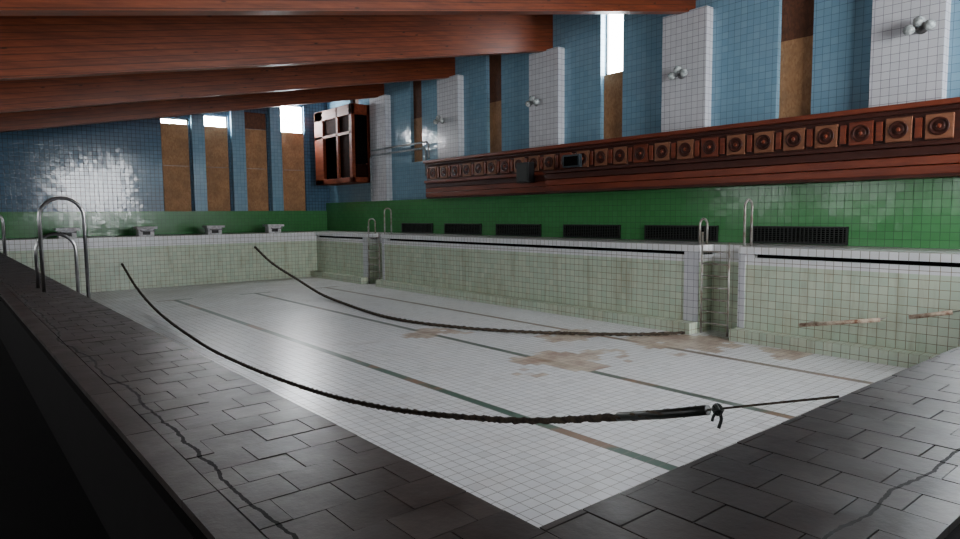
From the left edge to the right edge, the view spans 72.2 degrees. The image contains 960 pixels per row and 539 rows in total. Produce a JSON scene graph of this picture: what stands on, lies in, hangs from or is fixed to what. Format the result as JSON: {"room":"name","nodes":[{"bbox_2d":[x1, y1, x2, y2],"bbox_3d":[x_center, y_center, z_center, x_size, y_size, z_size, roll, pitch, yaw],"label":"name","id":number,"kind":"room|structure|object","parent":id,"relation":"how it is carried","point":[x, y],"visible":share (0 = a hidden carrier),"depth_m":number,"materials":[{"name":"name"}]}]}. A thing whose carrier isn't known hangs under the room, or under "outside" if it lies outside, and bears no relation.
{"room":"indoor swimming pool","nodes":[
{"label":"indoor swimming pool","id":0,"kind":"room"},
{"bbox_2d":[0,338,109,538],"bbox_3d":[-8.406,0.611,8.244,3.437,0.210,33.110,-4,6,-39],"label":"floor","id":1,"kind":"structure","parent":0,"point":[42,497],"depth_m":2.82,"materials":[{"name":"concrete"}]},
{"bbox_2d":[0,232,318,292],"bbox_3d":[-11.264,-0.338,24.835,12.159,1.890,0.210,-4,6,-39],"label":"wall","id":2,"kind":"structure","parent":0,"point":[179,260],"depth_m":24.53,"materials":[{"name":"tile"}]},
{"bbox_2d":[0,211,326,238],"bbox_3d":[-13.732,-1.668,25.374,17.220,1.134,0.420,-4,6,-39],"label":"wall","id":3,"kind":"structure","parent":0,"point":[109,223],"depth_m":26.04,"materials":[{"name":"tile"}]},
{"bbox_2d":[0,102,328,211],"bbox_3d":[-13.652,-5.343,25.204,17.570,6.216,0.350,-4,6,-39],"label":"wall","id":4,"kind":"structure","parent":0,"point":[111,166],"depth_m":24.63,"materials":[{"name":"blue tile"}]},
{"bbox_2d":[160,117,191,210],"bbox_3d":[-12.226,-4.194,26.428,1.064,3.696,0.196,-4,6,-39],"label":"window","id":5,"kind":"structure","parent":4,"relation":"in","point":[174,131],"depth_m":26.36,"materials":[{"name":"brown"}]},
{"bbox_2d":[204,115,230,210],"bbox_3d":[-10.986,-4.413,27.438,0.980,3.941,0.196,-4,6,-39],"label":"window","id":6,"kind":"structure","parent":4,"relation":"in","point":[215,127],"depth_m":27.38,"materials":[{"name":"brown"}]},
{"bbox_2d":[190,107,283,210],"bbox_3d":[-10.186,-4.955,27.740,3.738,4.956,0.210,-4,6,-39],"label":"trim","id":7,"kind":"structure","parent":4,"relation":"attached to","point":[236,118],"depth_m":27.67,"materials":[{"name":"blue tile"}]},
{"bbox_2d":[244,112,268,210],"bbox_3d":[-9.688,-4.633,28.456,0.980,4.186,0.133,-4,6,-39],"label":"window","id":8,"kind":"structure","parent":4,"relation":"in","point":[255,140],"depth_m":28.41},
{"bbox_2d":[280,106,305,210],"bbox_3d":[-8.422,-4.979,29.518,1.099,4.676,0.196,-4,6,-39],"label":"window","id":9,"kind":"structure","parent":4,"relation":"in","point":[291,116],"depth_m":29.49,"materials":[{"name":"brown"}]},
{"bbox_2d":[0,231,959,251],"bbox_3d":[-3.655,-0.501,15.941,13.783,0.210,27.195,-4,6,-39],"label":"floor","id":10,"kind":"structure","parent":0,"point":[760,244],"depth_m":16.73,"materials":[{"name":"tile"}]},
{"bbox_2d":[53,228,79,237],"bbox_3d":[-14.196,-1.250,22.623,0.700,0.350,0.679,-4,6,-39],"label":"starting block","id":11,"kind":"object","parent":10,"relation":"on","point":[71,232],"visible":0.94,"depth_m":22.50,"materials":[{"name":"concrete"}]},
{"bbox_2d":[133,226,156,235],"bbox_3d":[-12.286,-1.399,24.194,0.700,0.350,0.679,-4,6,-39],"label":"starting block","id":12,"kind":"object","parent":10,"relation":"on","point":[140,231],"visible":0.97,"depth_m":24.09,"materials":[{"name":"concrete"}]},
{"bbox_2d":[202,225,224,234],"bbox_3d":[-10.397,-1.547,25.747,0.700,0.350,0.679,-4,6,-39],"label":"starting block","id":13,"kind":"object","parent":10,"relation":"on","point":[209,229],"visible":0.99,"depth_m":25.64,"materials":[{"name":"concrete"}]},
{"bbox_2d":[263,224,283,232],"bbox_3d":[-8.535,-1.692,27.278,0.700,0.350,0.679,-4,6,-39],"label":"starting block","id":14,"kind":"object","parent":10,"relation":"on","point":[269,228],"visible":1,"depth_m":27.16,"materials":[{"name":"concrete"}]},
{"bbox_2d":[81,277,906,527],"bbox_3d":[-3.257,1.428,15.099,12.369,0.140,25.585,-4,6,-39],"label":"floor","id":15,"kind":"structure","parent":0,"point":[540,474],"depth_m":10.48,"materials":[{"name":"tile"}]},
{"bbox_2d":[254,246,684,335],"bbox_3d":[-3.316,0.321,19.202,18.428,1.410,2.884,4,7,43],"label":"lane rope","id":16,"kind":"object","parent":15,"relation":"on","point":[255,247],"visible":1,"depth_m":14.65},
{"bbox_2d":[316,232,959,353],"bbox_3d":[1.249,0.064,18.726,0.658,1.890,25.165,-4,6,-39],"label":"wall","id":17,"kind":"structure","parent":0,"point":[780,294],"depth_m":14.33,"materials":[{"name":"tile"}]},
{"bbox_2d":[368,208,391,283],"bbox_3d":[-3.761,-0.873,24.534,0.424,2.846,1.197,-4,6,-39],"label":"pool ladder","id":18,"kind":"object","parent":17,"relation":"attached to","point":[378,244],"visible":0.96,"depth_m":24.36,"materials":[{"name":"metal"}]},
{"bbox_2d":[363,237,745,331],"bbox_3d":[0.449,0.100,19.227,0.028,1.750,15.400,-4,6,-39],"label":"trim","id":19,"kind":"structure","parent":17,"relation":"attached to","point":[691,259],"depth_m":14.20,"materials":[{"name":"white tile"}]},
{"bbox_2d":[310,271,938,367],"bbox_3d":[0.903,0.915,18.505,0.315,0.238,25.165,-4,6,-39],"label":"trim","id":20,"kind":"structure","parent":17,"relation":"attached to","point":[841,349],"depth_m":14.46,"materials":[{"name":"tile"}]},
{"bbox_2d":[319,235,959,266],"bbox_3d":[1.307,-0.705,18.715,0.490,0.077,25.165,-4,6,-39],"label":"trim","id":21,"kind":"structure","parent":17,"relation":"attached to","point":[948,264],"depth_m":14.57,"materials":[{"name":"tile"}]},
{"bbox_2d":[698,199,752,336],"bbox_3d":[5.109,-0.051,13.825,0.424,2.846,1.057,-4,6,-39],"label":"pool ladder","id":22,"kind":"object","parent":17,"relation":"attached to","point":[701,240],"visible":1,"depth_m":13.68,"materials":[{"name":"metal"}]},
{"bbox_2d":[799,317,886,326],"bbox_3d":[6.385,0.917,11.600,0.574,0.303,1.282,-4,6,-39],"label":"stain","id":23,"kind":"object","parent":17,"relation":"attached to","point":[870,320],"visible":1,"depth_m":11.43,"materials":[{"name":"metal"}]},
{"bbox_2d":[908,310,958,318],"bbox_3d":[7.974,0.520,9.768,0.400,0.727,2.705,-4,6,-39],"label":"stain","id":24,"kind":"object","parent":17,"relation":"attached to","point":[948,312],"visible":1,"depth_m":10.47,"materials":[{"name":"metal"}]},
{"bbox_2d":[326,177,959,248],"bbox_3d":[3.630,-1.383,18.061,0.595,1.484,33.110,-4,6,-39],"label":"wall","id":25,"kind":"structure","parent":0,"point":[908,213],"depth_m":15.15,"materials":[{"name":"tile"}]},
{"bbox_2d":[370,141,429,199],"bbox_3d":[-3.158,-3.760,25.389,0.077,2.034,4.170,-4,6,-39],"label":"pipe","id":26,"kind":"object","parent":25,"relation":"attached to","point":[422,142],"visible":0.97,"depth_m":25.20,"materials":[{"name":"silver metal"}]},
{"bbox_2d":[401,223,432,232],"bbox_3d":[-2.387,-1.567,24.854,0.049,0.371,2.044,-4,6,-39],"label":"air vent","id":27,"kind":"object","parent":25,"relation":"in","point":[406,227],"visible":1,"depth_m":24.83,"materials":[{"name":"metal"}]},
{"bbox_2d":[444,223,481,234],"bbox_3d":[-0.604,-1.402,22.701,0.049,0.371,2.044,-4,6,-39],"label":"air vent","id":28,"kind":"object","parent":25,"relation":"in","point":[449,228],"visible":1,"depth_m":22.64,"materials":[{"name":"metal"}]},
{"bbox_2d":[496,224,540,236],"bbox_3d":[1.179,-1.237,20.549,0.049,0.371,2.044,-4,6,-39],"label":"air vent","id":29,"kind":"object","parent":25,"relation":"in","point":[501,229],"visible":1,"depth_m":20.49,"materials":[{"name":"metal"}]},
{"bbox_2d":[563,224,620,238],"bbox_3d":[3.073,-1.062,18.261,0.049,0.371,2.044,-4,6,-39],"label":"air vent","id":30,"kind":"object","parent":25,"relation":"in","point":[569,230],"visible":1,"depth_m":18.21,"materials":[{"name":"metal"}]},
{"bbox_2d":[644,225,718,241],"bbox_3d":[4.878,-0.894,16.082,0.049,0.371,2.044,-4,6,-39],"label":"air vent","id":31,"kind":"object","parent":25,"relation":"in","point":[651,232],"visible":0.97,"depth_m":16.07,"materials":[{"name":"metal"}]},
{"bbox_2d":[423,97,959,198],"bbox_3d":[5.766,-2.510,14.280,0.700,1.358,24.570,-4,6,-39],"label":"balcony","id":32,"kind":"object","parent":25,"relation":"attached to","point":[913,140],"visible":0.98,"depth_m":14.28,"materials":[{"name":"red wood"}]},
{"bbox_2d":[516,162,533,182],"bbox_3d":[1.334,-2.863,19.482,0.266,0.595,0.525,-4,6,-39],"label":"loudspeaker","id":33,"kind":"object","parent":32,"relation":"attached to","point":[525,170],"visible":1,"depth_m":19.32,"materials":[{"name":"metal"}]},
{"bbox_2d":[517,164,526,180],"bbox_3d":[1.239,-2.855,19.405,0.021,0.483,0.427,-4,6,-39],"label":"grille","id":34,"kind":"object","parent":33,"relation":"attached to","point":[521,168],"depth_m":19.39,"materials":[{"name":"metal"}]},
{"bbox_2d":[563,154,581,167],"bbox_3d":[2.534,-2.987,18.122,0.126,0.350,0.630,-4,6,-39],"label":"junction box","id":35,"kind":"object","parent":32,"relation":"attached to","point":[574,160],"visible":1,"depth_m":18.04,"materials":[{"name":"metal"}]},
{"bbox_2d":[658,148,664,155],"bbox_3d":[4.431,-2.875,16.046,0.014,0.228,0.228,-4,6,-39],"label":"grille","id":36,"kind":"object","parent":32,"relation":"attached to","point":[661,151],"depth_m":16.04,"materials":[{"name":"brown wood"}]},
{"bbox_2d":[681,145,687,153],"bbox_3d":[4.838,-2.837,15.554,0.014,0.228,0.228,-4,6,-39],"label":"grille","id":37,"kind":"object","parent":32,"relation":"attached to","point":[684,148],"depth_m":15.54,"materials":[{"name":"brown wood"}]},
{"bbox_2d":[705,143,712,150],"bbox_3d":[5.246,-2.800,15.061,0.014,0.228,0.228,-4,6,-39],"label":"knob","id":38,"kind":"object","parent":32,"relation":"attached to","point":[708,146],"depth_m":15.05,"materials":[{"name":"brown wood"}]},
{"bbox_2d":[731,140,738,148],"bbox_3d":[5.654,-2.762,14.569,0.014,0.228,0.228,-4,6,-39],"label":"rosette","id":39,"kind":"object","parent":32,"relation":"attached to","point":[734,143],"depth_m":14.56,"materials":[{"name":"brown wood"}]},
{"bbox_2d":[759,138,767,146],"bbox_3d":[6.062,-2.724,14.076,0.014,0.228,0.228,-4,6,-39],"label":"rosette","id":40,"kind":"object","parent":32,"relation":"attached to","point":[763,142],"depth_m":14.06,"materials":[{"name":"brown wood"}]},
{"bbox_2d":[789,135,797,143],"bbox_3d":[6.470,-2.686,13.584,0.014,0.228,0.228,-4,6,-39],"label":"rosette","id":41,"kind":"object","parent":32,"relation":"attached to","point":[793,139],"depth_m":13.56,"materials":[{"name":"brown wood"}]},
{"bbox_2d":[821,131,830,140],"bbox_3d":[6.878,-2.648,13.092,0.014,0.228,0.228,-4,6,-39],"label":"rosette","id":42,"kind":"object","parent":32,"relation":"attached to","point":[825,135],"depth_m":13.07,"materials":[{"name":"brown wood"}]},
{"bbox_2d":[855,128,865,137],"bbox_3d":[7.286,-2.611,12.599,0.014,0.228,0.228,-4,6,-39],"label":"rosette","id":43,"kind":"object","parent":32,"relation":"attached to","point":[859,132],"depth_m":12.58,"materials":[{"name":"brown wood"}]},
{"bbox_2d":[892,124,903,134],"bbox_3d":[7.693,-2.573,12.107,0.014,0.228,0.228,-4,6,-39],"label":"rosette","id":44,"kind":"object","parent":32,"relation":"attached to","point":[897,129],"depth_m":12.10,"materials":[{"name":"brown wood"}]},
{"bbox_2d":[933,120,944,130],"bbox_3d":[8.101,-2.535,11.614,0.014,0.228,0.228,-4,6,-39],"label":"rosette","id":45,"kind":"object","parent":32,"relation":"attached to","point":[938,125],"depth_m":11.60,"materials":[{"name":"brown wood"}]},
{"bbox_2d":[749,226,848,244],"bbox_3d":[6.684,-0.727,13.902,0.049,0.371,2.044,-4,6,-39],"label":"air vent","id":46,"kind":"object","parent":25,"relation":"in","point":[818,235],"visible":0.91,"depth_m":13.81,"materials":[{"name":"metal"}]},
{"bbox_2d":[327,0,959,202],"bbox_3d":[3.554,-5.054,17.943,0.420,5.880,33.460,-4,6,-39],"label":"wall","id":47,"kind":"structure","parent":0,"point":[746,47],"depth_m":16.85,"materials":[{"name":"blue tile"}]},
{"bbox_2d":[324,118,335,135],"bbox_3d":[-6.367,-6.111,28.219,0.042,0.700,1.260,-4,6,-39],"label":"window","id":48,"kind":"structure","parent":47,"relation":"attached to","point":[329,123],"depth_m":28.24,"materials":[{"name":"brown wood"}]},
{"bbox_2d":[314,103,370,185],"bbox_3d":[-5.896,-5.273,28.310,0.980,3.164,3.360,-4,6,-39],"label":"booth","id":49,"kind":"object","parent":47,"relation":"attached to","point":[342,133],"visible":0.88,"depth_m":27.51,"materials":[{"name":"brown wood"}]},
{"bbox_2d":[339,115,348,132],"bbox_3d":[-5.565,-6.037,27.251,0.042,0.700,0.980,-4,6,-39],"label":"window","id":50,"kind":"structure","parent":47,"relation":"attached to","point":[343,119],"depth_m":27.30,"materials":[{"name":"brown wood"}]},
{"bbox_2d":[340,134,349,176],"bbox_3d":[-5.553,-4.729,27.361,0.042,1.715,0.980,-4,6,-39],"label":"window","id":51,"kind":"structure","parent":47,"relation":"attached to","point":[344,138],"depth_m":27.41,"materials":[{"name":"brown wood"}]},
{"bbox_2d":[354,114,367,162],"bbox_3d":[-4.906,-5.373,27.014,0.595,1.995,0.049,-4,6,-39],"label":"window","id":52,"kind":"structure","parent":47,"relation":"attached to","point":[360,120],"depth_m":27.00,"materials":[{"name":"black glass"}]},
{"bbox_2d":[369,95,391,200],"bbox_3d":[-4.013,-4.863,26.623,0.266,4.151,1.190,-4,6,-39],"label":"pillar","id":53,"kind":"structure","parent":47,"relation":"attached to","point":[380,107],"depth_m":26.36,"materials":[{"name":"white tile"}]},
{"bbox_2d":[0,84,383,131],"bbox_3d":[-10.559,-5.445,21.157,17.220,4.268,0.266,-4,6,-39],"label":"roof beam","id":54,"kind":"structure","parent":53,"relation":"on","point":[50,118],"depth_m":21.50,"materials":[{"name":"brown wood"}]},
{"bbox_2d":[413,81,422,161],"bbox_3d":[-2.243,-5.835,24.919,0.140,3.500,0.742,-4,6,-39],"label":"window","id":55,"kind":"structure","parent":47,"relation":"in","point":[417,100],"depth_m":24.96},
{"bbox_2d":[433,115,443,123],"bbox_3d":[-1.417,-5.235,23.000,0.279,0.287,0.517,-4,6,-39],"label":"wall lamp","id":56,"kind":"object","parent":47,"relation":"attached to","point":[438,117],"visible":1,"depth_m":22.91,"materials":[{"name":"white glass"}]},
{"bbox_2d":[437,74,463,197],"bbox_3d":[-1.027,-4.586,23.017,0.266,4.151,1.190,-4,6,-39],"label":"pillar","id":57,"kind":"structure","parent":47,"relation":"attached to","point":[450,91],"depth_m":22.71,"materials":[{"name":"white tile"}]},
{"bbox_2d":[0,57,454,112],"bbox_3d":[-7.572,-5.168,17.551,17.220,4.268,0.266,-4,6,-39],"label":"roof beam","id":58,"kind":"structure","parent":57,"relation":"on","point":[68,92],"depth_m":17.56,"materials":[{"name":"brown wood"}]},
{"bbox_2d":[489,55,501,152],"bbox_3d":[0.610,-5.571,21.475,0.140,3.500,0.742,-4,6,-39],"label":"window","id":59,"kind":"structure","parent":47,"relation":"in","point":[494,60],"depth_m":21.50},
{"bbox_2d":[525,96,538,106],"bbox_3d":[1.570,-4.958,19.394,0.279,0.287,0.517,-4,6,-39],"label":"wall lamp","id":60,"kind":"object","parent":47,"relation":"attached to","point":[535,102],"visible":1,"depth_m":19.31,"materials":[{"name":"white glass"}]},
{"bbox_2d":[529,47,564,194],"bbox_3d":[1.960,-4.310,19.412,0.266,4.151,1.190,-4,6,-39],"label":"pillar","id":61,"kind":"structure","parent":47,"relation":"attached to","point":[546,68],"depth_m":19.15,"materials":[{"name":"white tile"}]},
{"bbox_2d":[0,15,552,80],"bbox_3d":[-4.586,-4.892,13.946,17.220,4.268,0.266,-4,6,-39],"label":"roof beam","id":62,"kind":"structure","parent":61,"relation":"on","point":[31,47],"depth_m":13.54,"materials":[{"name":"brown wood"}]},
{"bbox_2d":[604,14,622,138],"bbox_3d":[3.702,-5.287,17.775,0.182,3.500,0.742,-4,6,-39],"label":"window","id":63,"kind":"structure","parent":47,"relation":"in","point":[613,79],"depth_m":17.84,"materials":[{"name":"white glass"}]},
{"bbox_2d":[668,66,687,79],"bbox_3d":[4.712,-4.667,15.600,0.279,0.287,0.517,-4,6,-39],"label":"wall lamp","id":64,"kind":"object","parent":47,"relation":"attached to","point":[681,73],"visible":1,"depth_m":15.54,"materials":[{"name":"silver metal"}]},
{"bbox_2d":[661,5,712,188],"bbox_3d":[4.946,-4.033,15.806,0.266,4.151,1.190,-4,6,-39],"label":"pillar","id":65,"kind":"structure","parent":47,"relation":"attached to","point":[687,41],"depth_m":15.56,"materials":[{"name":"white tile"}]},
{"bbox_2d":[0,0,695,15],"bbox_3d":[-1.599,-4.615,10.340,17.220,4.268,0.266,-4,6,-39],"label":"roof beam","id":66,"kind":"structure","parent":65,"relation":"on","point":[7,7],"depth_m":9.84,"materials":[{"name":"brown wood"}]},
{"bbox_2d":[779,0,813,117],"bbox_3d":[6.806,-4.996,13.994,0.140,3.500,0.742,-4,6,-39],"label":"window","id":67,"kind":"structure","parent":47,"relation":"in","point":[797,26],"depth_m":14.01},
{"bbox_2d":[868,0,950,180],"bbox_3d":[7.933,-3.756,12.200,0.266,4.151,1.190,-4,6,-39],"label":"pillar","id":68,"kind":"structure","parent":47,"relation":"attached to","point":[913,67],"depth_m":12.08,"materials":[{"name":"white tile"}]},
{"bbox_2d":[902,16,935,34],"bbox_3d":[7.877,-4.373,11.779,0.279,0.287,0.517,-4,6,-39],"label":"wall lamp","id":69,"kind":"object","parent":47,"relation":"attached to","point":[922,26],"visible":1,"depth_m":11.73,"materials":[{"name":"white glass"}]},
{"bbox_2d":[540,346,959,538],"bbox_3d":[5.411,0.214,5.436,13.207,0.036,0.586,-4,6,-39],"label":"floor","id":70,"kind":"structure","parent":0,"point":[880,459],"depth_m":1.70,"materials":[{"name":"grey tile"}]},
{"bbox_2d":[944,523,959,538],"bbox_3d":[5.386,0.452,5.042,13.776,0.399,0.028,-4,6,-39],"label":"trim","id":71,"kind":"structure","parent":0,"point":[955,533],"depth_m":1.47,"materials":[{"name":"concrete"}]},
{"bbox_3d":[-7.908,0.816,10.821,0.560,1.880,25.746,-4,6,-39],"label":"wall","id":72,"kind":"structure","parent":0,"visible":0},
{"bbox_2d":[0,215,7,255],"bbox_3d":[-13.005,-0.338,17.565,0.626,2.440,0.539,-4,6,-39],"label":"pool ladder","id":73,"kind":"object","parent":72,"relation":"attached to","point":[1,217],"visible":0.57,"depth_m":17.51,"materials":[{"name":"silver metal"}]},
{"bbox_2d":[34,196,90,298],"bbox_3d":[-4.128,0.505,6.567,0.423,2.446,0.489,-4,6,-39],"label":"pool ladder","id":74,"kind":"object","parent":72,"relation":"attached to","point":[39,243],"visible":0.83,"depth_m":6.43,"materials":[{"name":"silver metal"}]},
{"bbox_2d":[0,296,206,538],"bbox_3d":[-8.133,0.108,10.563,0.028,0.399,25.774,-4,6,-39],"label":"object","id":75,"kind":"structure","parent":72,"relation":"attached to","point":[126,497],"depth_m":2.44,"materials":[{"name":"concrete"}]},
{"bbox_2d":[0,252,559,538],"bbox_3d":[-7.914,-0.114,10.740,0.572,0.037,25.751,-4,6,-39],"label":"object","id":76,"kind":"structure","parent":72,"relation":"on","point":[241,459],"depth_m":1.99,"materials":[{"name":"grey tile"}]},
{"bbox_3d":[5.417,1.144,5.512,13.216,1.880,0.574,-4,6,-39],"label":"pool","id":77,"kind":"object","parent":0,"visible":0},
{"bbox_2d":[121,263,838,428],"bbox_3d":[-5.708,0.553,12.991,0.110,1.788,25.254,-4,6,-34],"label":"lane rope","id":78,"kind":"object","parent":77,"relation":"attached to","point":[717,409],"visible":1,"depth_m":3.99,"materials":[{"name":"plastic"}]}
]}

